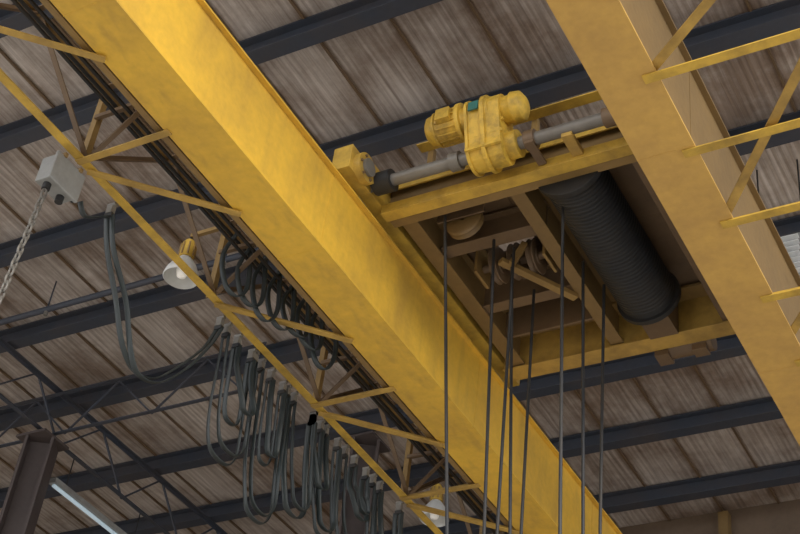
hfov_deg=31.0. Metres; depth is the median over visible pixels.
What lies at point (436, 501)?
lamp
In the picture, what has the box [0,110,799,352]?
roof beam
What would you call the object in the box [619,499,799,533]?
wall
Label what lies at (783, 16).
roof beam
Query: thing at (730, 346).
roof beam
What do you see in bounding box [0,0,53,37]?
roof beam
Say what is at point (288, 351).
roof beam
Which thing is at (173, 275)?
lamp
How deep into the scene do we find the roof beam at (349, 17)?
16.10 m
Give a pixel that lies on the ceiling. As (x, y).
(445, 52)
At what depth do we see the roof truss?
21.79 m
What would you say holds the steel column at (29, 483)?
on the floor
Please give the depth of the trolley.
13.89 m
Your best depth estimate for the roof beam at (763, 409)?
21.76 m
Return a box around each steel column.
[0,428,68,533]
[339,431,390,533]
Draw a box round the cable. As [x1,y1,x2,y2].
[77,201,403,533]
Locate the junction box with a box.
[35,150,84,204]
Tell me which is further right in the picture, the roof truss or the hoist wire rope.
the hoist wire rope
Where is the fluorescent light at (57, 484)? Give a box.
[49,459,140,533]
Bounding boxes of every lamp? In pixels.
[163,227,218,288]
[419,453,444,526]
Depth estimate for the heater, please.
15.85 m
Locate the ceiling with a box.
[0,0,799,533]
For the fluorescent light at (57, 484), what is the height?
0.630 m
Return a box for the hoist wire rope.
[443,206,605,533]
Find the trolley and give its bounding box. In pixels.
[332,90,735,387]
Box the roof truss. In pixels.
[0,337,266,533]
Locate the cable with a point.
(254, 366)
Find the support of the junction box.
attached to the crane
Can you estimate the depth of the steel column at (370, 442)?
21.85 m
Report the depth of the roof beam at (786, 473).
22.49 m
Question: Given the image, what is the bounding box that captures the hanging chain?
[0,188,47,304]
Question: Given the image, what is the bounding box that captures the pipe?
[0,247,262,325]
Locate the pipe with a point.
(44, 310)
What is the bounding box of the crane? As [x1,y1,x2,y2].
[0,0,799,533]
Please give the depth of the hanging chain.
11.44 m
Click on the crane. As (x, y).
(175, 62)
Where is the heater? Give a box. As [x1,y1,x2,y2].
[756,159,799,275]

